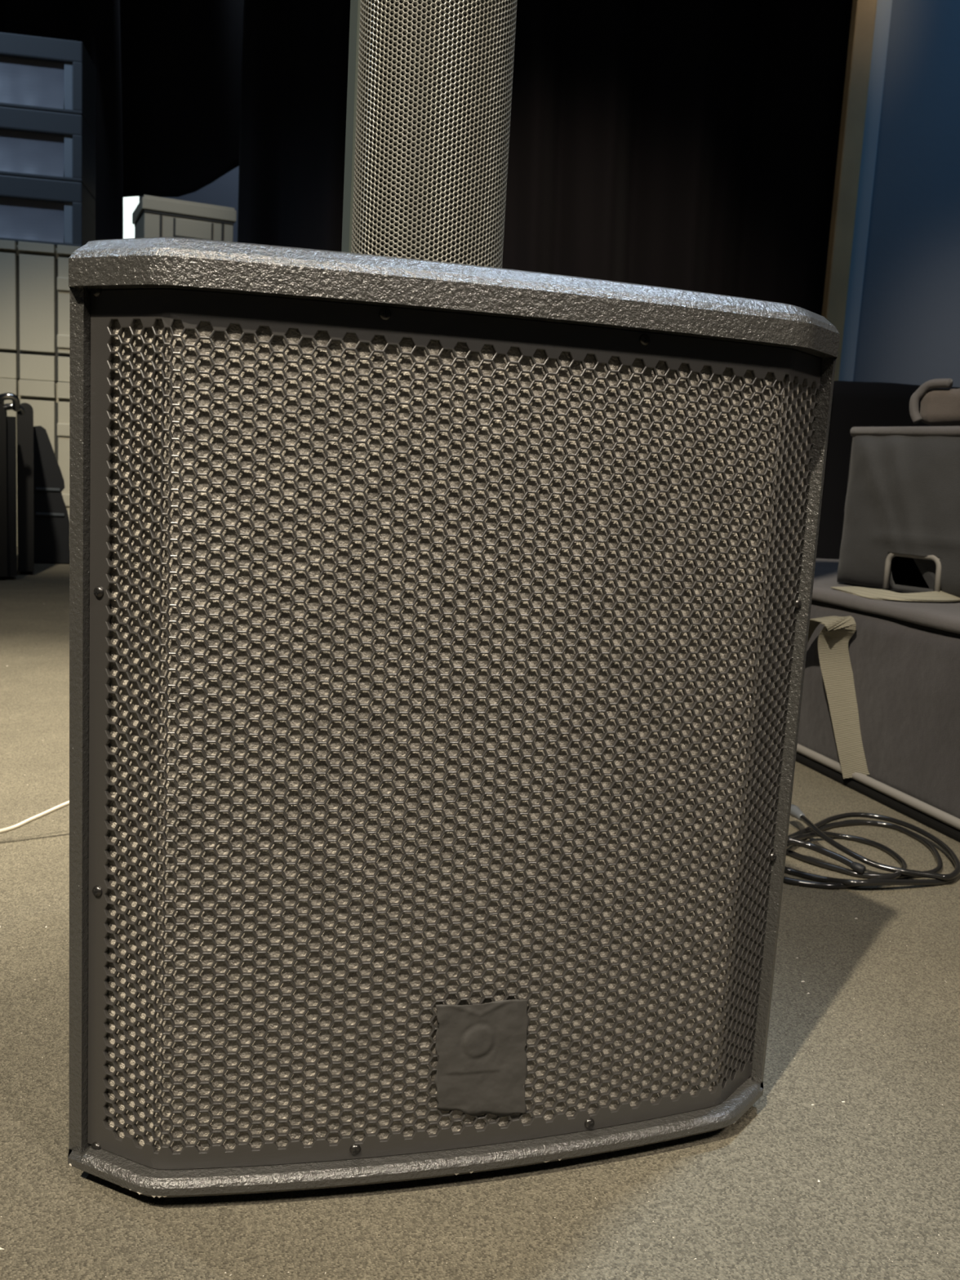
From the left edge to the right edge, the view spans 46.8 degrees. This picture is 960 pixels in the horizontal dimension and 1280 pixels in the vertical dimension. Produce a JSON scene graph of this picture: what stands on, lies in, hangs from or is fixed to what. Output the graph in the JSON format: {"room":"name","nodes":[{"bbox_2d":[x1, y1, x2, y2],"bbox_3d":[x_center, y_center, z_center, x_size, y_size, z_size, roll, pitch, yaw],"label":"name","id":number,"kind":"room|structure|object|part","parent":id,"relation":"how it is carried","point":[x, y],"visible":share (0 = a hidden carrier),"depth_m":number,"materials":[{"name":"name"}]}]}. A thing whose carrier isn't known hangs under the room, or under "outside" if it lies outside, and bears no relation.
{"room":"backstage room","nodes":[
{"label":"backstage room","id":0,"kind":"room"},
{"bbox_2d":[160,165,239,242],"bbox_3d":[0.286,-3.279,7.064,10.200,5.200,0.150,3,9,0],"label":"wall","id":1,"kind":"structure","parent":0,"point":[224,191],"depth_m":7.07,"materials":[{"name":"blue paint"}]},
{"bbox_2d":[123,195,142,238],"bbox_3d":[-2.298,-1.994,7.177,0.308,2.340,0.049,3,9,0],"label":"window","id":2,"kind":"structure","parent":1,"relation":"in","point":[130,203],"depth_m":7.07,"materials":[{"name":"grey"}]},
{"bbox_2d":[0,546,959,1279],"bbox_3d":[0.095,0.087,2.136,10.200,0.001,11.000,3,9,0],"label":"floor","id":3,"kind":"structure","parent":0,"point":[58,1220],"depth_m":0.67,"materials":[{"name":"carpet"}]},
{"bbox_2d":[0,392,19,579],"bbox_3d":[-1.493,-0.479,3.442,0.118,0.551,0.416,-1,9,-24],"label":"case","id":4,"kind":"object","parent":3,"relation":"on","point":[8,548],"visible":1,"depth_m":3.29,"materials":[{"name":"black plastic"}]},
{"bbox_3d":[-1.379,-0.696,3.248,0.062,0.052,0.044,-1,9,-24],"label":"chrome handle","id":5,"kind":"part","parent":4,"relation":"part of","materials":[{"name":"white metal"}]},
{"bbox_2d":[3,402,34,573],"bbox_3d":[-1.494,-0.492,3.588,0.095,0.532,0.356,0,9,-22],"label":"case","id":6,"kind":"object","parent":3,"relation":"on","point":[25,414],"visible":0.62,"depth_m":3.45,"materials":[{"name":"black plastic"}]},
{"bbox_3d":[-1.433,-0.700,3.406,0.072,0.052,0.044,0,9,-22],"label":"chrome handle","id":7,"kind":"part","parent":6,"relation":"part of","materials":[{"name":"white metal"}]},
{"bbox_2d":[0,377,69,546],"bbox_3d":[-1.984,-0.745,4.660,0.751,0.657,0.591,2,9,-10],"label":"crate","id":8,"kind":"object","parent":3,"relation":"on","point":[49,401],"visible":0.29,"depth_m":4.39,"materials":[{"name":"grey plastic"}]},
{"bbox_2d":[0,240,80,382],"bbox_3d":[-1.951,-1.327,4.572,0.751,0.517,0.591,2,9,-10],"label":"crate","id":9,"kind":"object","parent":8,"relation":"on","point":[35,290],"visible":0.59,"depth_m":4.32,"materials":[{"name":"grey plastic"}]},
{"bbox_2d":[0,174,95,246],"bbox_3d":[-1.924,-1.686,4.402,0.717,0.243,0.300,2,9,-10],"label":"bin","id":10,"kind":"object","parent":9,"relation":"on","point":[33,210],"visible":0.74,"depth_m":4.31,"materials":[{"name":"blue plastic"}]},
{"bbox_3d":[-1.906,-1.634,4.283,0.578,0.154,0.034,2,9,-10],"label":"drawer","id":11,"kind":"part","parent":10,"relation":"part of","materials":[{"name":"plastic"}]},
{"bbox_2d":[0,106,95,199],"bbox_3d":[-1.911,-1.929,4.365,0.717,0.246,0.300,2,9,-10],"label":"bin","id":12,"kind":"object","parent":10,"relation":"on","point":[34,144],"visible":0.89,"depth_m":4.27,"materials":[{"name":"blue plastic"}]},
{"bbox_3d":[-1.892,-1.877,4.246,0.578,0.157,0.034,2,9,-10],"label":"drawer","id":13,"kind":"part","parent":12,"relation":"part of","materials":[{"name":"plastic"}]},
{"bbox_2d":[0,31,96,136],"bbox_3d":[-1.896,-2.182,4.327,0.717,0.262,0.300,2,9,-10],"label":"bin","id":14,"kind":"object","parent":12,"relation":"on","point":[42,73],"visible":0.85,"depth_m":4.23,"materials":[{"name":"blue plastic"}]},
{"bbox_3d":[-1.878,-2.130,4.208,0.578,0.173,0.034,2,9,-10],"label":"drawer","id":15,"kind":"part","parent":14,"relation":"part of","materials":[{"name":"plastic"}]},
{"bbox_2d":[0,800,69,833],"bbox_3d":[-0.547,0.158,1.051,0.794,0.107,0.178,1,9,-14],"label":"power cable","id":16,"kind":"object","parent":3,"relation":"on","point":[63,805],"visible":0.29,"depth_m":1.14,"materials":[{"name":"beige plastic"}]},
{"bbox_2d":[33,426,69,563],"bbox_3d":[-1.516,-0.512,3.905,0.136,0.468,0.166,0,9,-21],"label":"bag","id":17,"kind":"object","parent":3,"relation":"on","point":[51,517],"visible":0.94,"depth_m":3.84,"materials":[{"name":"black fabric"}]},
{"bbox_2d":[67,236,839,1197],"bbox_3d":[-0.058,0.025,0.808,0.426,0.500,0.473,1,9,-16],"label":"loudspeaker","id":18,"kind":"object","parent":3,"relation":"on","point":[438,631],"visible":1,"depth_m":0.59,"materials":[{"name":"grey paint"}]},
{"bbox_2d":[341,0,517,268],"bbox_3d":[-0.007,-0.756,0.658,0.103,1.092,0.072,1,9,-16],"label":"loudspeaker","id":19,"kind":"object","parent":18,"relation":"on","point":[429,88],"visible":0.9,"depth_m":0.69,"materials":[{"name":"grey paint"}]},
{"bbox_2d":[783,804,959,888],"bbox_3d":[0.416,0.225,1.243,0.227,0.028,0.247,3,9,0],"label":"coiled cable","id":20,"kind":"object","parent":3,"relation":"on","point":[816,829],"visible":0.82,"depth_m":1.20,"materials":[{"name":"black plastic"}]},
{"bbox_2d":[786,836,866,874],"bbox_3d":[0.371,0.229,1.189,0.087,0.021,0.018,9,11,35],"label":"lead","id":21,"kind":"object","parent":20,"relation":"on","point":[859,868],"visible":0.98,"depth_m":1.19,"materials":[{"name":"black rubber"}]},
{"bbox_3d":[0.366,0.227,1.192,0.075,0.018,0.018,9,10,34],"label":"cord","id":22,"kind":"part","parent":21,"relation":"part of","materials":[{"name":"black plastic"}]},
{"bbox_2d":[795,558,959,841],"bbox_3d":[0.688,0.047,1.740,0.563,0.262,1.232,1,9,-15],"label":"bag","id":23,"kind":"object","parent":3,"relation":"on","point":[880,713],"visible":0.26,"depth_m":1.45,"materials":[{"name":"grey fabric"}]},
{"bbox_3d":[0.467,0.064,1.594,0.059,0.221,0.267,1,9,-15],"label":"carry handle","id":24,"kind":"part","parent":23,"relation":"part of","materials":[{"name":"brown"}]},
{"bbox_3d":[0.717,-0.069,1.728,0.502,0.024,1.222,1,9,-15],"label":"bag lid","id":25,"kind":"part","parent":23,"relation":"part of","materials":[{"name":"grey fabric"}]},
{"bbox_2d":[831,586,959,601],"bbox_3d":[0.687,-0.067,1.585,0.357,0.016,0.159,0,9,-20],"label":"strap","id":26,"kind":"object","parent":23,"relation":"on","point":[868,593],"visible":0.95,"depth_m":1.50,"materials":[{"name":"beige fabric"}]},
{"bbox_2d":[836,426,959,597],"bbox_3d":[0.737,-0.170,1.527,0.218,0.233,0.460,-2,10,-31],"label":"bag","id":27,"kind":"object","parent":23,"relation":"on","point":[901,529],"visible":1,"depth_m":1.57,"materials":[{"name":"fabric"}]},
{"bbox_2d":[909,378,959,426],"bbox_3d":[0.820,-0.302,1.424,0.182,0.071,0.506,-2,10,-31],"label":"bag","id":28,"kind":"object","parent":27,"relation":"on","point":[940,406],"visible":0.98,"depth_m":1.56,"materials":[{"name":"beige fabric"}]},
{"bbox_2d":[816,380,959,559],"bbox_3d":[1.079,-0.284,2.757,0.606,0.662,0.291,3,9,0],"label":"bag","id":29,"kind":"object","parent":3,"relation":"on","point":[854,403],"visible":0.16,"depth_m":2.59,"materials":[{"name":"black fabric"}]},
{"bbox_3d":[-1.567,-0.762,5.782,0.448,0.403,0.424,-1,9,-24],"label":"crate","id":30,"kind":"object","parent":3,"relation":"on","visible":0},
{"bbox_3d":[-1.544,-1.162,5.721,0.448,0.403,0.424,-1,9,-24],"label":"crate","id":31,"kind":"object","parent":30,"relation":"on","visible":0},
{"bbox_3d":[-1.522,-1.562,5.661,0.448,0.403,0.424,-1,9,-24],"label":"crate","id":32,"kind":"object","parent":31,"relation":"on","visible":0},
{"bbox_2d":[132,195,236,241],"bbox_3d":[-1.499,-1.962,5.601,0.448,0.403,0.424,-1,9,-24],"label":"crate","id":33,"kind":"object","parent":32,"relation":"on","point":[153,216],"visible":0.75,"depth_m":5.39,"materials":[{"name":"grey plastic"}]},
{"bbox_3d":[-1.397,-2.003,5.417,0.172,0.080,0.008,-1,9,-24],"label":"handle panel","id":34,"kind":"part","parent":33,"relation":"part of","materials":[{"name":"grey plastic"}]},
{"bbox_2d":[237,0,853,315],"bbox_3d":[0.468,-3.061,5.985,3.502,5.090,0.278,3,9,0],"label":"stage curtain","id":35,"kind":"object","parent":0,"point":[682,144],"visible":0.27,"depth_m":6.02,"materials":[{"name":"black fabric"}]},
{"bbox_2d":[853,0,959,386],"bbox_3d":[3.362,-2.587,3.628,3.979,5.200,0.200,3,9,0],"label":"wall","id":36,"kind":"structure","parent":0,"point":[908,331],"depth_m":3.72,"materials":[{"name":"blue paint"}]},
{"bbox_2d":[822,0,877,381],"bbox_3d":[1.283,-2.687,3.509,0.065,5.200,0.060,3,9,0],"label":"trim","id":37,"kind":"structure","parent":36,"relation":"attached to","point":[863,18],"depth_m":3.65,"materials":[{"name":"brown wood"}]},
{"bbox_2d":[838,0,892,381],"bbox_3d":[1.346,-2.700,3.620,0.059,5.200,0.215,3,9,0],"label":"trim","id":38,"kind":"structure","parent":36,"relation":"attached to","point":[883,11],"depth_m":3.69,"materials":[{"name":"grey metal"}]}
]}

